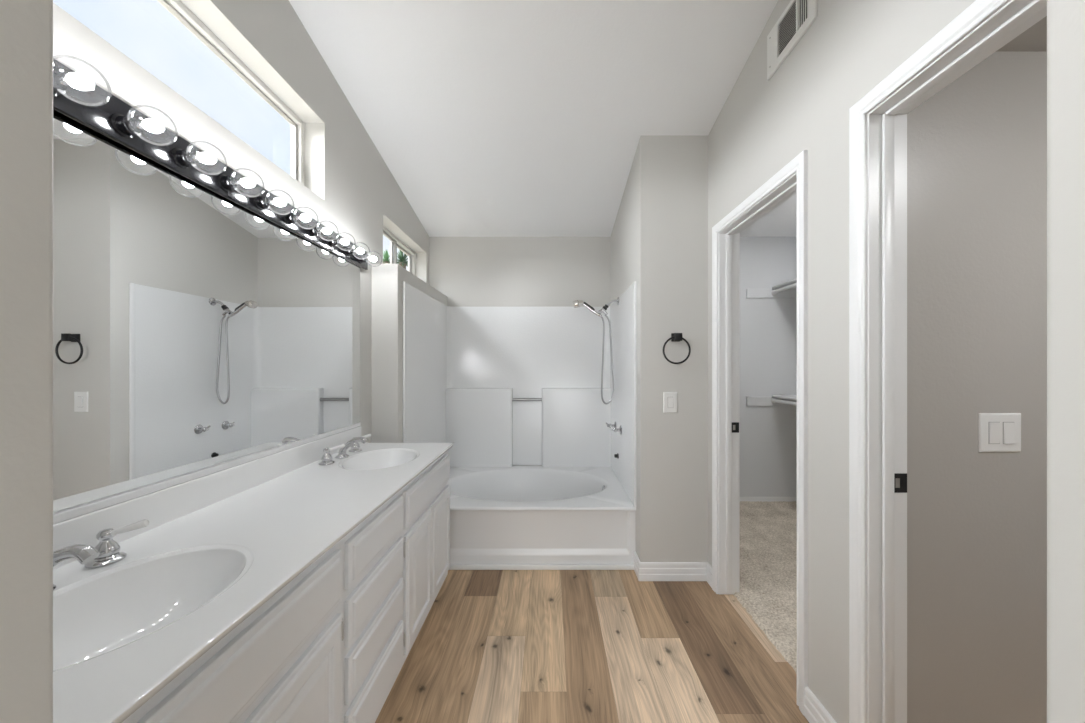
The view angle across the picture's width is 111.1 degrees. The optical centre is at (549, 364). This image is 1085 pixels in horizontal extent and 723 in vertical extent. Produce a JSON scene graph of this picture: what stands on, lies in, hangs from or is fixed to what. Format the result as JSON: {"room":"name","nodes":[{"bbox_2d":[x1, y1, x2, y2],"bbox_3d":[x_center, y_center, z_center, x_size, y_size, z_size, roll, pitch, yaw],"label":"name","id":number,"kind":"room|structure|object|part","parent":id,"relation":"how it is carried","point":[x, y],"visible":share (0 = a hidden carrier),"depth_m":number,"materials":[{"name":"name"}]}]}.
{"room":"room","nodes":[
{"label":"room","id":0,"kind":"room"},
{"bbox_2d":[53,0,428,442],"bbox_3d":[-1.230,-0.262,1.945,0.170,3.245,3.510,0,0,0],"label":"wall","id":1,"kind":"structure","parent":0,"point":[349,185],"depth_m":1.68,"materials":[{"name":"grey paint"}]},
{"bbox_2d":[53,109,360,523],"bbox_3d":[-1.134,-0.118,1.260,0.021,0.959,1.895,0,0,0],"label":"wall mirror","id":2,"kind":"object","parent":1,"relation":"attached to","point":[196,334],"visible":0.92,"depth_m":1.12,"materials":[{"name":"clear mirror"}]},
{"bbox_2d":[53,426,360,569],"bbox_3d":[-1.131,0.424,1.262,0.022,0.124,1.902,0,0,0],"label":"backsplash","id":3,"kind":"structure","parent":1,"relation":"attached to","point":[166,505],"depth_m":1.15,"materials":[{"name":"white stone"}]},
{"bbox_2d":[53,54,381,269],"bbox_3d":[-1.065,-0.631,1.354,0.160,0.112,1.828,0,0,0],"label":"vanity light","id":4,"kind":"object","parent":1,"relation":"attached to","point":[76,97],"visible":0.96,"depth_m":1.10,"materials":[{"name":"black metal"}]},
{"bbox_2d":[53,71,67,96],"bbox_3d":[-1.097,-0.621,0.815,0.027,0.054,0.054,0,0,0],"label":"socket","id":5,"kind":"object","parent":4,"relation":"attached to","point":[61,88],"depth_m":0.82,"materials":[{"name":"silver metal"}]},
{"bbox_3d":[-1.065,-0.621,0.815,0.031,0.021,0.022,0,0,0],"label":"stem","id":6,"kind":"part","parent":4,"relation":"part of","materials":[{"name":"silver metal"}]},
{"bbox_3d":[-1.033,-0.621,0.815,0.098,0.091,0.091,0,0,0],"label":"bulb","id":7,"kind":"part","parent":4,"relation":"part of","materials":[{"name":"clear glass"}]},
{"bbox_2d":[110,113,141,137],"bbox_3d":[-1.097,-0.621,0.966,0.027,0.054,0.054,0,0,0],"label":"socket","id":8,"kind":"object","parent":4,"relation":"attached to","point":[119,126],"depth_m":0.95,"materials":[{"name":"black metal"}]},
{"bbox_3d":[-1.065,-0.621,0.966,0.031,0.021,0.022,0,0,0],"label":"stem","id":9,"kind":"part","parent":4,"relation":"part of","materials":[{"name":"silver metal"}]},
{"bbox_3d":[-1.033,-0.621,0.966,0.098,0.091,0.091,0,0,0],"label":"bulb","id":10,"kind":"part","parent":4,"relation":"part of","materials":[{"name":"clear glass"}]},
{"bbox_2d":[171,148,195,167],"bbox_3d":[-1.097,-0.621,1.117,0.027,0.054,0.054,0,0,0],"label":"socket","id":11,"kind":"object","parent":4,"relation":"attached to","point":[179,159],"depth_m":1.10,"materials":[{"name":"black metal"}]},
{"bbox_3d":[-1.065,-0.621,1.117,0.031,0.021,0.022,0,0,0],"label":"stem","id":12,"kind":"part","parent":4,"relation":"part of","materials":[{"name":"silver metal"}]},
{"bbox_3d":[-1.033,-0.621,1.117,0.098,0.091,0.091,0,0,0],"label":"bulb","id":13,"kind":"part","parent":4,"relation":"part of","materials":[{"name":"clear glass"}]},
{"bbox_2d":[218,174,236,191],"bbox_3d":[-1.097,-0.621,1.269,0.027,0.054,0.054,0,0,0],"label":"socket","id":14,"kind":"object","parent":4,"relation":"attached to","point":[225,184],"depth_m":1.26,"materials":[{"name":"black metal"}]},
{"bbox_3d":[-1.065,-0.621,1.269,0.031,0.021,0.022,0,0,0],"label":"stem","id":15,"kind":"part","parent":4,"relation":"part of","materials":[{"name":"silver metal"}]},
{"bbox_3d":[-1.033,-0.621,1.269,0.098,0.091,0.091,0,0,0],"label":"bulb","id":16,"kind":"part","parent":4,"relation":"part of","materials":[{"name":"clear glass"}]},
{"bbox_2d":[254,196,269,209],"bbox_3d":[-1.097,-0.621,1.420,0.027,0.054,0.054,0,0,0],"label":"socket","id":17,"kind":"object","parent":4,"relation":"attached to","point":[260,202],"depth_m":1.41,"materials":[{"name":"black metal"}]},
{"bbox_3d":[-1.065,-0.621,1.420,0.031,0.021,0.022,0,0,0],"label":"stem","id":18,"kind":"part","parent":4,"relation":"part of","materials":[{"name":"silver metal"}]},
{"bbox_3d":[-1.033,-0.621,1.420,0.098,0.091,0.091,0,0,0],"label":"bulb","id":19,"kind":"part","parent":4,"relation":"part of","materials":[{"name":"clear glass"}]},
{"bbox_2d":[283,211,296,224],"bbox_3d":[-1.097,-0.621,1.571,0.027,0.054,0.054,0,0,0],"label":"socket","id":20,"kind":"object","parent":4,"relation":"attached to","point":[289,219],"depth_m":1.56,"materials":[{"name":"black metal"}]},
{"bbox_3d":[-1.065,-0.621,1.571,0.031,0.021,0.022,0,0,0],"label":"stem","id":21,"kind":"part","parent":4,"relation":"part of","materials":[{"name":"silver metal"}]},
{"bbox_3d":[-1.033,-0.621,1.571,0.098,0.091,0.091,0,0,0],"label":"bulb","id":22,"kind":"part","parent":4,"relation":"part of","materials":[{"name":"clear glass"}]},
{"bbox_2d":[307,225,318,236],"bbox_3d":[-1.097,-0.621,1.723,0.027,0.054,0.054,0,0,0],"label":"socket","id":23,"kind":"object","parent":4,"relation":"attached to","point":[314,232],"depth_m":1.71,"materials":[{"name":"silver metal"}]},
{"bbox_3d":[-1.033,-0.621,1.723,0.098,0.091,0.091,0,0,0],"label":"bulb","id":24,"kind":"part","parent":4,"relation":"part of","materials":[{"name":"clear glass"}]},
{"bbox_2d":[326,236,336,246],"bbox_3d":[-1.097,-0.621,1.874,0.027,0.054,0.054,0,0,0],"label":"socket","id":25,"kind":"object","parent":4,"relation":"attached to","point":[333,243],"depth_m":1.86,"materials":[{"name":"silver metal"}]},
{"bbox_3d":[-1.033,-0.621,1.874,0.098,0.091,0.091,0,0,0],"label":"bulb","id":26,"kind":"part","parent":4,"relation":"part of","materials":[{"name":"clear glass"}]},
{"bbox_2d":[343,246,351,255],"bbox_3d":[-1.097,-0.621,2.026,0.027,0.054,0.054,0,0,0],"label":"socket","id":27,"kind":"object","parent":4,"relation":"attached to","point":[345,253],"depth_m":2.01,"materials":[{"name":"silver metal"}]},
{"bbox_3d":[-1.033,-0.621,2.026,0.098,0.091,0.091,0,0,0],"label":"bulb","id":28,"kind":"part","parent":4,"relation":"part of","materials":[{"name":"clear glass"}]},
{"bbox_2d":[358,254,365,263],"bbox_3d":[-1.097,-0.621,2.177,0.027,0.054,0.054,0,0,0],"label":"socket","id":29,"kind":"object","parent":4,"relation":"attached to","point":[361,256],"depth_m":2.16,"materials":[{"name":"silver metal"}]},
{"bbox_3d":[-1.033,-0.621,2.177,0.098,0.091,0.091,0,0,0],"label":"bulb","id":30,"kind":"part","parent":4,"relation":"part of","materials":[{"name":"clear glass"}]},
{"bbox_2d":[157,0,304,185],"bbox_3d":[-1.272,-1.032,1.225,0.055,0.393,1.330,0,0,0],"label":"window","id":31,"kind":"structure","parent":1,"relation":"in","point":[176,8],"depth_m":1.55,"materials":[{"name":"white plastic"}]},
{"bbox_2d":[383,226,414,274],"bbox_3d":[-1.272,-0.840,2.998,0.055,0.400,0.896,0,0,0],"label":"window","id":32,"kind":"structure","parent":1,"relation":"in","point":[395,243],"depth_m":3.04,"materials":[{"name":"white plastic"}]},
{"bbox_3d":[-1.263,-0.840,2.811,0.020,0.348,0.469,0,0,0],"label":"sash","id":33,"kind":"part","parent":32,"relation":"part of","materials":[{"name":"silver metal"}]},
{"bbox_3d":[-1.285,-0.840,3.212,0.020,0.348,0.415,0,0,0],"label":"sash","id":34,"kind":"part","parent":32,"relation":"part of","materials":[{"name":"silver metal"}]},
{"bbox_2d":[371,264,446,442],"bbox_3d":[-1.060,0.355,2.958,0.170,2.010,1.144,0,0,0],"label":"wall","id":35,"kind":"structure","parent":0,"point":[387,280],"depth_m":2.39,"materials":[{"name":"grey paint"}]},
{"bbox_2d":[429,237,609,306],"bbox_3d":[-0.072,0.072,3.590,2.145,2.577,0.120,0,0,0],"label":"wall","id":36,"kind":"structure","parent":0,"point":[470,271],"depth_m":3.53,"materials":[{"name":"grey paint"}]},
{"bbox_2d":[403,282,635,507],"bbox_3d":[-0.201,0.196,2.990,1.546,1.496,1.066,0,0,0],"label":"shower surround","id":37,"kind":"object","parent":36,"relation":"attached to","point":[507,386],"visible":0.85,"depth_m":3.44,"materials":[{"name":"white plastic"}]},
{"bbox_3d":[-0.661,0.581,3.476,0.621,0.727,0.072,0,0,0],"label":"panel","id":38,"kind":"part","parent":37,"relation":"part of","materials":[{"name":"white plastic"}]},
{"bbox_3d":[0.247,0.581,3.476,0.646,0.727,0.072,0,0,0],"label":"panel","id":39,"kind":"part","parent":37,"relation":"part of","materials":[{"name":"white plastic"}]},
{"bbox_2d":[573,297,618,403],"bbox_3d":[0.374,-0.117,3.045,0.376,0.881,0.066,0,0,-1],"label":"shower","id":40,"kind":"object","parent":37,"relation":"attached to","point":[577,303],"visible":1,"depth_m":3.04,"materials":[{"name":"silver metal"}]},
{"bbox_3d":[0.333,-0.457,3.044,0.184,0.134,0.026,0,0,0],"label":"handle","id":41,"kind":"part","parent":40,"relation":"part of","materials":[{"name":"silver metal"}]},
{"bbox_2d":[606,421,616,427],"bbox_3d":[0.517,0.518,3.170,0.088,0.074,0.074,0,0,0],"label":"shower valve","id":42,"kind":"object","parent":37,"relation":"attached to","point":[614,425],"visible":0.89,"depth_m":3.16,"materials":[{"name":"silver metal"}]},
{"bbox_2d":[610,425,621,434],"bbox_3d":[0.517,0.512,2.930,0.088,0.074,0.074,0,0,0],"label":"shower valve","id":43,"kind":"object","parent":37,"relation":"attached to","point":[619,429],"visible":1,"depth_m":2.92,"materials":[{"name":"silver metal"}]},
{"bbox_3d":[0.516,0.512,2.930,0.065,0.038,0.038,0,0,0],"label":"knob","id":44,"kind":"part","parent":43,"relation":"part of","materials":[{"name":"silver metal"}]},
{"bbox_2d":[289,0,777,236],"bbox_3d":[-0.100,-1.588,1.925,2.500,0.830,3.650,0,0,0],"label":"ceiling","id":45,"kind":"structure","parent":0,"point":[491,118],"depth_m":2.05,"materials":[{"name":"white paint"}]},
{"bbox_2d":[0,0,1084,722],"bbox_3d":[-0.800,-0.262,0.250,3.600,3.245,0.120,0,0,0],"label":"wall","id":46,"kind":"structure","parent":0,"point":[26,26],"depth_m":0.29,"materials":[{"name":"grey paint"}]},
{"bbox_2d":[375,501,808,722],"bbox_3d":[0.678,1.381,1.616,3.647,0.077,4.132,0,0,0],"label":"floor","id":47,"kind":"structure","parent":0,"point":[492,646],"depth_m":1.79,"materials":[{"name":"brown wood"}]},
{"bbox_2d":[122,451,449,722],"bbox_3d":[-0.863,0.923,1.260,0.560,0.874,1.895,0,0,0],"label":"vanity cabinet","id":48,"kind":"object","parent":47,"relation":"on","point":[332,645],"visible":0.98,"depth_m":1.02,"materials":[{"name":"white wood"}]},
{"bbox_3d":[-0.593,0.597,0.701,0.021,0.150,0.711,0,0,0],"label":"false drawer","id":49,"kind":"part","parent":48,"relation":"part of","materials":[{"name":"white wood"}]},
{"bbox_2d":[53,426,453,722],"bbox_3d":[-0.855,0.472,1.262,0.574,0.221,1.902,0,0,0],"label":"countertop","id":50,"kind":"structure","parent":48,"relation":"on","point":[214,548],"depth_m":0.90,"materials":[{"name":"white stone"}]},
{"bbox_2d":[53,520,148,590],"bbox_3d":[-0.993,0.411,0.746,0.163,0.101,0.320,0,0,0],"label":"faucet","id":51,"kind":"object","parent":50,"relation":"on","point":[106,552],"visible":0.63,"depth_m":0.86,"materials":[{"name":"silver metal"}]},
{"bbox_3d":[-0.993,0.411,0.746,0.163,0.101,0.064,0,0,0],"label":"spout","id":52,"kind":"part","parent":51,"relation":"part of","materials":[{"name":"silver metal"}]},
{"bbox_3d":[-1.043,0.424,0.874,0.064,0.076,0.064,0,0,0],"label":"handle","id":53,"kind":"part","parent":51,"relation":"part of","materials":[{"name":"silver metal"}]},
{"bbox_3d":[-1.004,0.389,0.888,0.072,0.032,0.018,0,0,-16],"label":"lever","id":54,"kind":"part","parent":51,"relation":"part of","materials":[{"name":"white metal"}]},
{"bbox_2d":[53,544,253,671],"bbox_3d":[-0.838,0.522,0.745,0.352,0.121,0.432,0,0,0],"label":"basin","id":55,"kind":"object","parent":50,"relation":"in","point":[105,618],"depth_m":0.82,"materials":[{"name":"white ceramic"}]},
{"bbox_2d":[319,434,370,465],"bbox_3d":[-0.993,0.411,1.866,0.163,0.101,0.320,0,0,0],"label":"faucet","id":56,"kind":"object","parent":50,"relation":"on","point":[326,459],"visible":1,"depth_m":1.85,"materials":[{"name":"silver metal"}]},
{"bbox_3d":[-1.043,0.424,1.738,0.064,0.076,0.064,0,0,0],"label":"handle","id":57,"kind":"part","parent":56,"relation":"part of","materials":[{"name":"silver metal"}]},
{"bbox_3d":[-1.004,0.389,1.752,0.072,0.032,0.018,0,0,-16],"label":"lever","id":58,"kind":"part","parent":56,"relation":"part of","materials":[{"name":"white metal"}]},
{"bbox_3d":[-0.993,0.411,1.866,0.163,0.101,0.064,0,0,0],"label":"spout","id":59,"kind":"part","parent":56,"relation":"part of","materials":[{"name":"silver metal"}]},
{"bbox_3d":[-1.043,0.424,1.994,0.064,0.076,0.064,0,0,0],"label":"handle","id":60,"kind":"part","parent":56,"relation":"part of","materials":[{"name":"silver metal"}]},
{"bbox_2d":[338,448,419,469],"bbox_3d":[-0.838,0.522,1.848,0.352,0.121,0.432,0,0,0],"label":"basin","id":61,"kind":"object","parent":50,"relation":"in","point":[368,458],"depth_m":1.97,"materials":[{"name":"white ceramic"}]},
{"bbox_3d":[-0.593,0.949,0.880,0.021,0.487,0.351,0,0,0],"label":"door","id":62,"kind":"part","parent":48,"relation":"part of","materials":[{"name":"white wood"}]},
{"bbox_3d":[-0.593,1.111,1.296,0.021,0.162,0.408,0,0,0],"label":"drawer","id":63,"kind":"part","parent":48,"relation":"part of","materials":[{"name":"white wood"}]},
{"bbox_3d":[-0.593,0.929,1.296,0.021,0.138,0.408,0,0,0],"label":"drawer","id":64,"kind":"part","parent":48,"relation":"part of","materials":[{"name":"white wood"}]},
{"bbox_3d":[-0.593,0.761,1.296,0.021,0.138,0.408,0,0,0],"label":"drawer","id":65,"kind":"part","parent":48,"relation":"part of","materials":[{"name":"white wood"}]},
{"bbox_3d":[-0.593,0.591,1.296,0.021,0.138,0.408,0,0,0],"label":"drawer","id":66,"kind":"part","parent":48,"relation":"part of","materials":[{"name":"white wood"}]},
{"bbox_3d":[-0.593,0.949,1.690,0.021,0.487,0.325,0,0,0],"label":"door","id":67,"kind":"part","parent":48,"relation":"part of","materials":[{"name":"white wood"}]},
{"bbox_3d":[-0.593,0.597,1.857,0.021,0.150,0.658,0,0,0],"label":"false drawer","id":68,"kind":"part","parent":48,"relation":"part of","materials":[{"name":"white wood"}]},
{"bbox_3d":[-0.593,0.949,2.023,0.021,0.487,0.325,0,0,0],"label":"door","id":69,"kind":"part","parent":48,"relation":"part of","materials":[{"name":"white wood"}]},
{"bbox_2d":[448,465,635,569],"bbox_3d":[-0.201,1.153,2.982,1.546,0.415,1.036,0,0,0],"label":"bathtub","id":70,"kind":"object","parent":47,"relation":"on","point":[516,517],"visible":0.84,"depth_m":2.51,"materials":[{"name":"white ceramic"}]},
{"bbox_2d":[448,465,635,510],"bbox_3d":[-0.201,1.114,2.984,1.546,0.338,1.032,0,0,0],"label":"basin","id":71,"kind":"object","parent":70,"relation":"in","point":[516,487],"depth_m":3.24,"materials":[{"name":"white ceramic"}]},
{"bbox_2d":[610,136,707,561],"bbox_3d":[0.786,-0.046,2.942,0.427,2.812,1.176,0,0,0],"label":"wall","id":72,"kind":"structure","parent":0,"point":[659,236],"depth_m":2.35,"materials":[{"name":"grey paint"}]},
{"bbox_2d":[663,392,676,412],"bbox_3d":[0.760,0.236,2.349,0.088,0.130,0.011,0,0,0],"label":"light switch","id":73,"kind":"object","parent":72,"relation":"attached to","point":[669,398],"visible":1,"depth_m":2.35,"materials":[{"name":"white plastic"}]},
{"bbox_2d":[633,551,707,580],"bbox_3d":[0.779,1.304,2.414,0.442,0.113,0.152,0,0,0],"label":"baseboard","id":74,"kind":"structure","parent":72,"relation":"attached to","point":[645,571],"depth_m":2.34,"materials":[{"name":"white wood"}]},
{"bbox_2d":[663,333,690,363],"bbox_3d":[0.788,-0.102,2.325,0.175,0.195,0.058,0,0,0],"label":"towel ring","id":75,"kind":"object","parent":72,"relation":"attached to","point":[675,337],"visible":1,"depth_m":2.31,"materials":[{"name":"black metal"}]},
{"bbox_2d":[740,237,796,496],"bbox_3d":[1.858,-0.015,3.740,1.484,2.750,0.120,0,0,0],"label":"wall","id":76,"kind":"structure","parent":0,"point":[768,326],"depth_m":3.68,"materials":[{"name":"white paint"}]},
{"bbox_2d":[740,497,796,501],"bbox_3d":[1.808,1.332,3.676,1.384,0.056,0.008,0,0,0],"label":"baseboard","id":77,"kind":"structure","parent":76,"relation":"attached to","point":[751,499],"depth_m":3.67,"materials":[{"name":"white wood"}]},
{"bbox_2d":[740,194,796,236],"bbox_3d":[1.808,-1.330,2.500,1.384,0.120,2.360,0,0,0],"label":"ceiling","id":78,"kind":"structure","parent":0,"point":[781,221],"depth_m":3.36,"materials":[{"name":"white paint"}]},
{"bbox_2d":[708,0,975,722],"bbox_3d":[1.058,-0.262,1.945,0.116,3.245,3.510,0,0,0],"label":"wall","id":79,"kind":"structure","parent":0,"point":[851,46],"depth_m":1.35,"materials":[{"name":"grey paint"}]},
{"bbox_2d":[707,563,711,587],"bbox_3d":[0.992,1.304,2.307,0.016,0.113,0.094,0,0,0],"label":"baseboard","id":80,"kind":"structure","parent":79,"relation":"attached to","point":[709,567],"depth_m":2.30,"materials":[{"name":"white wood"}]},
{"bbox_2d":[712,150,807,714],"bbox_3d":[1.058,0.263,1.851,0.150,2.194,0.817,0,0,0],"label":"door frame","id":81,"kind":"structure","parent":79,"relation":"in","point":[792,179],"depth_m":2.19,"materials":[{"name":"white wood"}]},
{"bbox_3d":[1.098,0.370,2.207,0.044,0.060,0.012,0,0,0],"label":"strike plate","id":82,"kind":"part","parent":81,"relation":"part of","materials":[{"name":"black metal"}]},
{"bbox_3d":[1.125,0.260,1.851,0.017,2.188,0.817,0,0,0],"label":"casing","id":83,"kind":"part","parent":81,"relation":"part of","materials":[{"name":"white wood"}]},
{"bbox_2d":[767,0,817,80],"bbox_3d":[0.994,-1.401,1.545,0.012,0.202,0.310,0,0,0],"label":"air vent","id":84,"kind":"object","parent":79,"relation":"in","point":[798,16],"visible":1,"depth_m":1.55,"materials":[{"name":"white metal"}]},
{"bbox_2d":[804,686,836,722],"bbox_3d":[0.992,1.304,1.333,0.016,0.113,0.219,0,0,0],"label":"baseboard","id":85,"kind":"structure","parent":79,"relation":"attached to","point":[814,711],"depth_m":1.39,"materials":[{"name":"white wood"}]},
{"bbox_2d":[849,0,1046,722],"bbox_3d":[1.058,0.259,0.803,0.150,2.203,0.841,0,0,0],"label":"door frame","id":86,"kind":"structure","parent":79,"relation":"in","point":[878,120],"depth_m":1.17,"materials":[{"name":"white wood"}]},
{"bbox_3d":[1.098,0.370,1.171,0.044,0.060,0.012,0,0,0],"label":"strike plate","id":87,"kind":"part","parent":86,"relation":"part of","materials":[{"name":"black metal"}]},
{"bbox_2d":[907,52,1046,722],"bbox_3d":[1.858,-0.015,1.262,1.484,2.750,0.115,0,0,0],"label":"wall","id":88,"kind":"structure","parent":0,"point":[977,147],"depth_m":1.21,"materials":[{"name":"grey paint"}]},
{"bbox_2d":[978,413,1020,451],"bbox_3d":[1.454,0.219,1.200,0.134,0.126,0.011,0,0,0],"label":"light switch","id":89,"kind":"object","parent":88,"relation":"attached to","point":[997,432],"visible":1,"depth_m":1.20,"materials":[{"name":"white plastic"}]},
{"bbox_2d":[996,16,1046,51],"bbox_3d":[1.758,-1.077,0.403,1.284,0.125,1.605,0,0,0],"label":"ceiling","id":90,"kind":"structure","parent":0,"point":[1034,39],"depth_m":1.17,"materials":[{"name":"grey paint"}]},
{"bbox_3d":[2.550,-0.015,2.500,0.100,2.750,2.360,0,0,0],"label":"wall","id":91,"kind":"structure","parent":0,"visible":0},
{"bbox_2d":[746,278,796,297],"bbox_3d":[2.219,-0.715,2.505,0.558,0.108,2.349,0,0,0],"label":"closet shelf","id":92,"kind":"object","parent":91,"relation":"attached to","point":[788,289],"visible":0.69,"depth_m":3.66,"materials":[{"name":"white wood"}]},
{"bbox_3d":[2.200,-0.716,2.493,0.033,0.033,2.325,0,0,0],"label":"hanging rod","id":93,"kind":"part","parent":92,"relation":"part of","materials":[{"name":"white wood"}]},
{"bbox_2d":[746,395,796,405],"bbox_3d":[2.219,0.349,2.505,0.558,0.108,2.349,0,0,0],"label":"closet shelf","id":94,"kind":"object","parent":91,"relation":"attached to","point":[775,400],"visible":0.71,"depth_m":3.66,"materials":[{"name":"white wood"}]},
{"bbox_3d":[2.200,0.348,2.493,0.033,0.033,2.325,0,0,0],"label":"hanging rod","id":95,"kind":"part","parent":94,"relation":"part of","materials":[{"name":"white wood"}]},
{"label":"outside","id":96,"kind":"structure","parent":0,"visible":0},
{"bbox_3d":[-30.700,1.610,20.000,58.600,0.200,80.000,0,0,0],"label":"ground","id":97,"kind":"structure","parent":96,"visible":0},
{"bbox_2d":[383,250,389,263],"bbox_3d":[-5.476,-1.190,12.491,0.804,5.410,0.874,0,0,0],"label":"tree","id":98,"kind":"object","parent":97,"relation":"on","point":[386,260],"visible":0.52,"depth_m":12.41,"materials":[{"name":"green plant"}]},
{"bbox_2d":[397,250,407,268],"bbox_3d":[-4.745,-1.133,11.979,0.914,5.295,0.909,0,0,0],"label":"tree","id":99,"kind":"object","parent":97,"relation":"on","point":[402,259],"visible":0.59,"depth_m":11.89,"materials":[{"name":"green plant"}]}
]}

